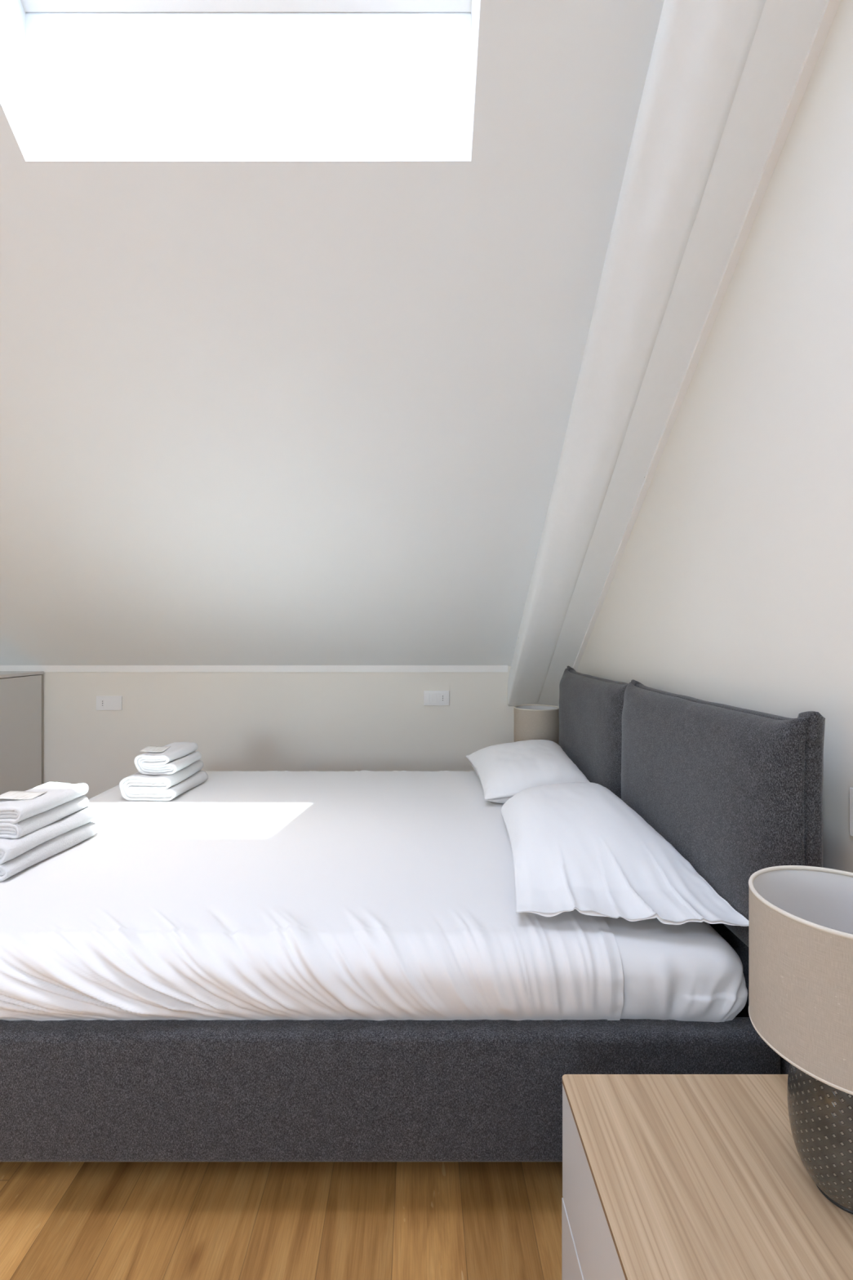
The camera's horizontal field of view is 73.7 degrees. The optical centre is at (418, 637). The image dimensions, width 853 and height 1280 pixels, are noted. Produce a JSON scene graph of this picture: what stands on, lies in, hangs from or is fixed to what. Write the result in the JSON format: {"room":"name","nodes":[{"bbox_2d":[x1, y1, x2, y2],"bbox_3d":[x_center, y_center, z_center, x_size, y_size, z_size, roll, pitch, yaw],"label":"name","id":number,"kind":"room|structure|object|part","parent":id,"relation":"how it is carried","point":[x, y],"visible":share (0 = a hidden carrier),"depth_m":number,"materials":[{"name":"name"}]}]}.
{"room":"bedroom","nodes":[
{"label":"bedroom","id":0,"kind":"room"},
{"bbox_2d":[0,1161,563,1279],"bbox_3d":[-1.191,1.180,0.275,4.318,0.120,6.250,0,0,0],"label":"floor","id":1,"kind":"structure","parent":0,"point":[60,1220],"depth_m":1.09,"materials":[{"name":"brown wood"}]},
{"bbox_2d":[0,671,44,799],"bbox_3d":[-2.378,0.656,2.768,0.484,0.927,0.937,0,0,0],"label":"storage cabinet","id":2,"kind":"object","parent":1,"relation":"on","point":[20,691],"visible":0.69,"depth_m":3.06,"materials":[{"name":"grey paint"}]},
{"bbox_3d":[-2.378,0.201,2.768,0.484,0.016,0.937,0,0,0],"label":"panel","id":3,"kind":"part","parent":2,"relation":"part of","materials":[{"name":"grey paint"}]},
{"bbox_2d":[0,666,825,1161],"bbox_3d":[-0.304,0.628,1.909,2.112,0.983,1.742,0,0,0],"label":"double bed","id":4,"kind":"object","parent":1,"relation":"on","point":[737,792],"visible":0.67,"depth_m":1.10,"materials":[{"name":"grey fabric"}]},
{"bbox_3d":[-0.326,0.896,1.131,2.068,0.257,0.062,0,0,0],"label":"rail","id":5,"kind":"part","parent":4,"relation":"part of","materials":[{"name":"grey fabric"}]},
{"bbox_2d":[559,666,632,799],"bbox_3d":[0.704,0.401,2.345,0.096,0.523,0.872,0,0,0],"label":"cushion","id":6,"kind":"object","parent":4,"relation":"on","point":[591,707],"depth_m":2.16,"materials":[{"name":"grey fabric"}]},
{"bbox_2d":[602,916,747,1022],"bbox_3d":[-0.305,0.719,1.898,1.953,0.198,1.572,0,0,0],"label":"mattress","id":7,"kind":"object","parent":4,"relation":"on","point":[687,971],"visible":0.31,"depth_m":1.13,"materials":[{"name":"white fabric"}]},
{"bbox_2d":[0,769,623,1021],"bbox_3d":[-0.452,0.700,1.890,1.711,0.189,1.598,0,0,0],"label":"sheet","id":8,"kind":"object","parent":7,"relation":"on","point":[363,894],"visible":0.83,"depth_m":1.24,"materials":[{"name":"white fabric"}]},
{"bbox_2d":[0,805,98,881],"bbox_3d":[-1.120,0.565,1.599,0.233,0.093,0.337,0,0,7],"label":"bath towel","id":9,"kind":"object","parent":8,"relation":"on","point":[16,855],"visible":0.72,"depth_m":1.55,"materials":[{"name":"white fabric"}]},
{"bbox_2d":[0,782,88,838],"bbox_3d":[-1.098,0.480,1.610,0.175,0.082,0.276,0,0,5],"label":"hand towel","id":10,"kind":"object","parent":9,"relation":"on","point":[19,818],"visible":0.95,"depth_m":1.56,"materials":[{"name":"white fabric"}]},
{"bbox_2d":[0,791,47,799],"bbox_3d":[-1.110,0.440,1.585,0.100,0.006,0.075,0,0,-6],"label":"paper slip","id":11,"kind":"object","parent":10,"relation":"on","point":[21,795],"visible":1,"depth_m":1.58,"materials":[{"name":"white paper"}]},
{"bbox_2d":[119,760,208,801],"bbox_3d":[-1.011,0.565,2.275,0.222,0.094,0.307,0,0,3],"label":"bath towel","id":12,"kind":"object","parent":8,"relation":"on","point":[138,786],"visible":0.77,"depth_m":2.13,"materials":[{"name":"white fabric"}]},
{"bbox_2d":[133,742,201,774],"bbox_3d":[-0.991,0.479,2.270,0.162,0.080,0.254,0,0,2],"label":"hand towel","id":13,"kind":"object","parent":12,"relation":"on","point":[180,755],"visible":0.95,"depth_m":2.16,"materials":[{"name":"white fabric"}]},
{"bbox_2d":[139,746,170,751],"bbox_3d":[-1.035,0.439,2.235,0.085,0.006,0.110,0,0,-9],"label":"paper slip","id":14,"kind":"object","parent":13,"relation":"on","point":[148,748],"visible":1,"depth_m":2.23,"materials":[{"name":"white paper"}]},
{"bbox_2d":[466,739,589,803],"bbox_3d":[0.445,0.530,2.333,0.461,0.164,0.594,0,0,0],"label":"pillow","id":15,"kind":"object","parent":8,"relation":"on","point":[503,771],"visible":0.84,"depth_m":2.16,"materials":[{"name":"white fabric"}]},
{"bbox_2d":[500,782,748,926],"bbox_3d":[0.430,0.542,1.588,0.463,0.140,0.933,0,0,0],"label":"pillow","id":16,"kind":"object","parent":8,"relation":"on","point":[579,846],"visible":1,"depth_m":1.35,"materials":[{"name":"white fabric"}]},
{"bbox_2d":[621,679,825,946],"bbox_3d":[0.704,0.399,1.490,0.095,0.525,0.903,0,0,0],"label":"cushion","id":17,"kind":"object","parent":4,"relation":"on","point":[737,792],"depth_m":1.23,"materials":[{"name":"grey fabric"}]},
{"bbox_3d":[0.732,0.855,1.909,0.040,0.470,1.695,0,0,0],"label":"headboard","id":18,"kind":"part","parent":4,"relation":"part of","materials":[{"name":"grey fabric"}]},
{"bbox_2d":[561,1074,852,1279],"bbox_3d":[0.522,0.935,0.762,0.556,0.370,0.428,0,0,0],"label":"nightstand","id":19,"kind":"object","parent":1,"relation":"on","point":[665,1176],"visible":1,"depth_m":0.80,"materials":[{"name":"brown wood"}]},
{"bbox_3d":[0.255,1.039,0.762,0.020,0.158,0.426,0,0,0],"label":"drawer","id":20,"kind":"part","parent":19,"relation":"part of","materials":[{"name":"grey paint"}]},
{"bbox_3d":[0.256,0.858,0.762,0.019,0.198,0.426,0,0,0],"label":"drawer","id":21,"kind":"part","parent":19,"relation":"part of","materials":[{"name":"grey paint"}]},
{"bbox_2d":[748,865,852,1213],"bbox_3d":[0.581,0.552,0.772,0.230,0.395,0.230,0,0,44],"label":"table lamp","id":22,"kind":"object","parent":19,"relation":"on","point":[801,917],"visible":1,"depth_m":0.74,"materials":[{"name":"beige fabric"}]},
{"bbox_3d":[0.581,0.451,0.772,0.229,0.185,0.229,0,0,0],"label":"lamp shade","id":23,"kind":"part","parent":22,"relation":"part of","materials":[{"name":"fabric"}]},
{"bbox_3d":[0.522,0.935,2.978,0.556,0.370,0.425,0,0,0],"label":"nightstand","id":24,"kind":"object","parent":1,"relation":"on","visible":0},
{"bbox_2d":[514,704,559,745],"bbox_3d":[0.600,0.552,2.895,0.230,0.395,0.230,0,0,44],"label":"table lamp","id":25,"kind":"object","parent":24,"relation":"on","point":[531,722],"visible":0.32,"depth_m":2.80,"materials":[{"name":"beige fabric"}]},
{"bbox_2d":[36,666,558,799],"bbox_3d":[-1.191,0.632,3.325,4.318,0.975,0.150,0,0,0],"label":"wall","id":26,"kind":"structure","parent":0,"point":[237,721],"depth_m":3.25,"materials":[{"name":"beige paint"}]},
{"bbox_2d":[96,696,122,710],"bbox_3d":[-1.768,0.376,3.244,0.146,0.080,0.012,0,0,0],"label":"wall socket","id":27,"kind":"object","parent":26,"relation":"attached to","point":[103,703],"visible":1,"depth_m":3.24,"materials":[{"name":"white plastic"}]},
{"bbox_2d":[100,698,104,707],"bbox_3d":[-1.802,0.376,3.241,0.022,0.052,0.002,0,0,0],"label":"socket","id":28,"kind":"object","parent":27,"relation":"attached to","point":[102,700],"depth_m":3.24,"materials":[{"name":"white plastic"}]},
{"bbox_2d":[0,665,507,671],"bbox_3d":[-1.346,0.177,3.248,3.708,0.044,0.008,0,0,0],"label":"trim","id":29,"kind":"structure","parent":26,"relation":"attached to","point":[2,668],"depth_m":3.24,"materials":[{"name":"white paint"}]},
{"bbox_2d":[423,690,449,705],"bbox_3d":[0.101,0.347,3.244,0.146,0.084,0.013,0,0,0],"label":"wall socket","id":30,"kind":"object","parent":26,"relation":"attached to","point":[430,697],"visible":1,"depth_m":3.24,"materials":[{"name":"white plastic"}]},
{"bbox_2d":[425,693,429,703],"bbox_3d":[0.049,0.347,3.240,0.020,0.060,0.003,0,0,0],"label":"switch","id":31,"kind":"object","parent":30,"relation":"attached to","point":[427,695],"depth_m":3.24,"materials":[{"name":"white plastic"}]},
{"bbox_2d":[429,693,432,703],"bbox_3d":[0.070,0.347,3.240,0.020,0.060,0.003,0,0,0],"label":"switch","id":32,"kind":"object","parent":30,"relation":"attached to","point":[430,694],"depth_m":3.24,"materials":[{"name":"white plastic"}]},
{"bbox_2d":[433,693,436,703],"bbox_3d":[0.091,0.347,3.240,0.020,0.060,0.003,0,0,0],"label":"switch","id":33,"kind":"object","parent":30,"relation":"attached to","point":[434,694],"depth_m":3.24,"materials":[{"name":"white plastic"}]},
{"bbox_2d":[436,693,439,703],"bbox_3d":[0.112,0.347,3.240,0.020,0.060,0.003,0,0,0],"label":"switch","id":34,"kind":"object","parent":30,"relation":"attached to","point":[437,694],"depth_m":3.24,"materials":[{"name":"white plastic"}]},
{"bbox_2d":[440,693,444,703],"bbox_3d":[0.133,0.347,3.240,0.020,0.060,0.003,0,0,0],"label":"switch","id":35,"kind":"object","parent":30,"relation":"attached to","point":[442,694],"depth_m":3.24,"materials":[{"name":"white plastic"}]},
{"bbox_2d":[444,693,447,703],"bbox_3d":[0.154,0.347,3.240,0.020,0.060,0.003,0,0,0],"label":"switch","id":36,"kind":"object","parent":30,"relation":"attached to","point":[445,694],"depth_m":3.24,"materials":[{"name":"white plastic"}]},
{"bbox_2d":[507,0,766,706],"bbox_3d":[0.592,-0.933,1.679,0.178,2.659,3.150,0,0,0],"label":"ceiling beam","id":37,"kind":"structure","parent":26,"relation":"attached to","point":[701,49],"depth_m":1.50,"materials":[{"name":"white paint"}]},
{"bbox_2d":[0,0,664,666],"bbox_3d":[-1.191,-1.320,0.275,4.318,3.199,6.250,0,0,0],"label":"ceiling","id":38,"kind":"structure","parent":0,"point":[296,308],"depth_m":1.75,"materials":[{"name":"paint"}]},
{"bbox_2d":[20,0,471,12],"bbox_3d":[-0.433,-1.951,1.026,1.133,0.730,0.925,0,0,0],"label":"window","id":39,"kind":"structure","parent":38,"relation":"attached to","point":[28,6],"depth_m":1.43,"materials":[{"name":"white glass"}]},
{"bbox_2d":[576,0,852,872],"bbox_3d":[0.893,-0.725,0.275,0.150,3.690,5.950,0,0,0],"label":"wall","id":40,"kind":"structure","parent":0,"point":[731,584],"depth_m":1.30,"materials":[{"name":"beige paint"}]},
{"bbox_2d":[537,0,827,705],"bbox_3d":[0.739,-0.929,1.679,0.130,2.646,3.150,0,0,0],"label":"ceiling beam","id":41,"kind":"structure","parent":40,"relation":"attached to","point":[785,31],"depth_m":1.48,"materials":[{"name":"white paint"}]},
{"bbox_2d":[558,0,840,706],"bbox_3d":[0.807,-0.807,1.700,0.023,2.419,3.099,0,0,0],"label":"trim","id":42,"kind":"structure","parent":40,"relation":"attached to","point":[831,7],"depth_m":1.46,"materials":[{"name":"white paint"}]},
{"bbox_2d":[849,787,852,836],"bbox_3d":[0.812,0.327,0.988,0.012,0.090,0.162,0,0,0],"label":"wall socket","id":43,"kind":"object","parent":40,"relation":"attached to","point":[851,788],"visible":1,"depth_m":1.06,"materials":[{"name":"white plastic"}]}
]}

